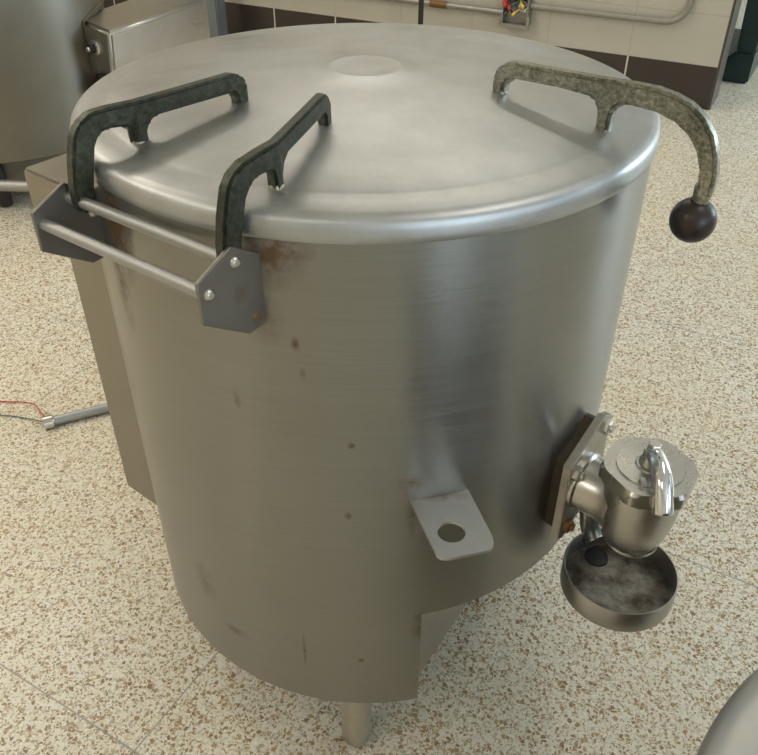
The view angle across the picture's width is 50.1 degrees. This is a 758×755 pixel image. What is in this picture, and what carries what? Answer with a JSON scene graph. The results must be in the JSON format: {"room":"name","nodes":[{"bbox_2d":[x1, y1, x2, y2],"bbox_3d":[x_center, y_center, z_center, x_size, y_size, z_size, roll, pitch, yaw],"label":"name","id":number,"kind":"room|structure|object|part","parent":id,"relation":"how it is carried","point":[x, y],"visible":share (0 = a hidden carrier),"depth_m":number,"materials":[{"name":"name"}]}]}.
{"room":"commercial kitchen","nodes":[
{"label":"commercial kitchen","id":0,"kind":"room"},
{"bbox_2d":[0,0,757,754],"bbox_3d":[0.333,-0.191,2.608,9.800,0.100,12.500,18,40,22],"label":"floor","id":1,"kind":"structure","parent":0,"point":[101,653],"depth_m":1.70,"materials":[{"name":"stone"}]},
{"bbox_2d":[0,401,108,429],"bbox_3d":[-0.873,0.070,2.149,0.812,0.037,0.195,0,37,-1],"label":"conduit","id":2,"kind":"object","parent":1,"relation":"on","point":[50,421],"visible":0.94,"depth_m":2.10,"materials":[{"name":"metal"}]},
{"bbox_2d":[0,0,209,207],"bbox_3d":[-1.407,-1.314,3.098,1.391,1.100,0.949,0,37,-1],"label":"kettle","id":3,"kind":"object","parent":1,"relation":"on","point":[52,52],"visible":0.55,"depth_m":2.98,"materials":[{"name":"metal"}]},
{"bbox_3d":[-1.448,-0.738,3.104,0.052,0.170,0.052,0,37,-1],"label":"leg","id":4,"kind":"part","parent":3,"relation":"part of","materials":[{"name":"silver metal"}]},
{"bbox_3d":[-1.042,-1.104,3.061,0.084,0.084,0.024,21,42,26],"label":"selector knob","id":5,"kind":"part","parent":3,"relation":"part of","materials":[{"name":"black plastic"}]},
{"bbox_2d":[206,0,227,37],"bbox_3d":[-0.984,-2.854,4.404,0.094,2.000,0.094,18,40,22],"label":"steel post","id":6,"kind":"object","parent":1,"relation":"on","point":[216,10],"visible":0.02,"depth_m":4.88,"materials":[{"name":"grey metal"}]},
{"bbox_2d":[24,23,720,747],"bbox_3d":[-0.039,0.023,1.337,0.936,1.081,0.854,0,37,-1],"label":"kettle","id":7,"kind":"object","parent":1,"relation":"on","point":[351,294],"visible":1,"depth_m":0.97,"materials":[{"name":"metal"}]},
{"bbox_3d":[-0.356,-0.175,0.940,0.005,0.108,0.088,25,44,30],"label":"hinge plate","id":8,"kind":"part","parent":7,"relation":"part of","materials":[{"name":"metal"}]},
{"bbox_3d":[-0.272,-0.127,0.849,0.255,0.014,0.014,24,43,28],"label":"hinge rod","id":9,"kind":"part","parent":7,"relation":"part of","materials":[{"name":"grey metal"}]},
{"bbox_3d":[-0.249,-0.160,0.860,0.255,0.014,0.014,24,43,28],"label":"hinge rod","id":10,"kind":"part","parent":7,"relation":"part of","materials":[{"name":"grey metal"}]},
{"bbox_3d":[-0.254,-0.277,0.942,0.235,0.116,0.025,-27,44,-31],"label":"hinge arm","id":11,"kind":"part","parent":7,"relation":"part of"},
{"bbox_3d":[-0.147,-0.083,0.819,0.005,0.108,0.088,25,44,30],"label":"hinge plate","id":12,"kind":"part","parent":7,"relation":"part of","materials":[{"name":"metal"}]},
{"bbox_3d":[-0.100,-0.211,0.855,0.032,0.116,0.238,15,39,19],"label":"hinge arm","id":13,"kind":"part","parent":7,"relation":"part of"},
{"bbox_3d":[-0.039,0.552,1.361,0.053,0.206,0.053,0,37,-1],"label":"leg","id":14,"kind":"part","parent":7,"relation":"part of","materials":[{"name":"metal"}]},
{"bbox_3d":[-0.017,-0.385,1.085,0.767,0.064,0.767,0,37,-1],"label":"lid","id":15,"kind":"part","parent":7,"relation":"part of","materials":[{"name":"metal"}]},
{"bbox_3d":[0.188,0.286,1.422,0.008,0.204,0.514,21,42,26],"label":"panel","id":16,"kind":"part","parent":7,"relation":"part of","materials":[{"name":"metal"}]},
{"bbox_3d":[0.262,-0.295,0.959,0.289,0.117,0.018,24,43,28],"label":"lift handle","id":17,"kind":"part","parent":7,"relation":"part of","materials":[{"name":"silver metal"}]},
{"bbox_2d":[560,527,678,631],"bbox_3d":[0.351,0.294,1.193,0.163,0.041,0.163,0,37,-1],"label":"drip tray","id":18,"kind":"object","parent":7,"relation":"on","point":[614,591],"depth_m":1.20,"materials":[{"name":"grey metal"}]},
{"bbox_3d":[0.354,0.131,1.026,0.027,0.063,0.088,0,37,-1],"label":"lever","id":19,"kind":"part","parent":7,"relation":"part of","materials":[{"name":"metal"}]},
{"bbox_3d":[0.366,-0.184,0.947,0.053,0.053,0.053,0,37,-1],"label":"ball knob","id":20,"kind":"part","parent":7,"relation":"part of","materials":[{"name":"black plastic"}]},
{"bbox_2d":[418,0,423,24],"bbox_3d":[0.216,-2.336,3.802,0.100,1.900,0.100,0,37,-1],"label":"stand","id":21,"kind":"object","parent":1,"relation":"on","point":[421,2],"visible":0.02,"depth_m":4.14,"materials":[{"name":"metal"}]},
{"bbox_2d":[696,669,757,754],"bbox_3d":[0.547,0.697,0.738,0.670,0.724,0.670,0,37,-1],"label":"kettle","id":22,"kind":"object","parent":1,"relation":"on","point":[734,731],"visible":1,"depth_m":0.70,"materials":[{"name":"silver metal"}]},
{"bbox_2d":[722,0,757,83],"bbox_3d":[1.987,-2.163,4.472,0.440,0.830,0.742,18,40,22],"label":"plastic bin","id":23,"kind":"object","parent":1,"relation":"on","point":[742,60],"visible":0.57,"depth_m":4.33,"materials":[{"name":"plastic"}]},
{"bbox_2d":[225,0,733,67],"bbox_3d":[-0.597,-3.538,4.062,5.200,3.094,0.251,18,40,22],"label":"wall","id":24,"kind":"structure","parent":0,"point":[698,38],"depth_m":4.11,"materials":[{"name":"tile"}]},
{"bbox_2d":[103,0,716,109],"bbox_3d":[-0.602,-2.218,5.052,5.200,0.206,0.251,18,40,22],"label":"baseboard","id":25,"kind":"structure","parent":24,"relation":"attached to","point":[695,82],"depth_m":4.15,"materials":[{"name":"tile"}]},
{"bbox_2d":[386,0,507,15],"bbox_3d":[-1.018,-2.445,4.950,3.810,0.039,0.037,18,40,22],"label":"conduit","id":26,"kind":"object","parent":24,"relation":"attached to","point":[431,3],"visible":1,"depth_m":4.34,"materials":[{"name":"white metal"}]},
{"bbox_2d":[499,0,532,29],"bbox_3d":[0.710,-1.895,4.204,0.164,0.155,0.078,18,40,22],"label":"junction box","id":27,"kind":"object","parent":24,"relation":"attached to","point":[518,16],"visible":1,"depth_m":4.22,"materials":[{"name":"grey metal"}]},
{"bbox_2d":[524,0,694,24],"bbox_3d":[1.119,-2.603,3.434,0.830,2.026,0.028,18,40,22],"label":"conduit","id":28,"kind":"object","parent":24,"relation":"attached to","point":[655,20],"visible":0.98,"depth_m":4.00,"materials":[{"name":"white metal"}]},
{"bbox_2d":[707,0,741,109],"bbox_3d":[1.712,-2.725,3.161,0.013,3.300,0.248,18,40,22],"label":"trim","id":29,"kind":"structure","parent":24,"relation":"attached to","point":[737,3],"depth_m":3.96,"materials":[{"name":"metal"}]}
]}

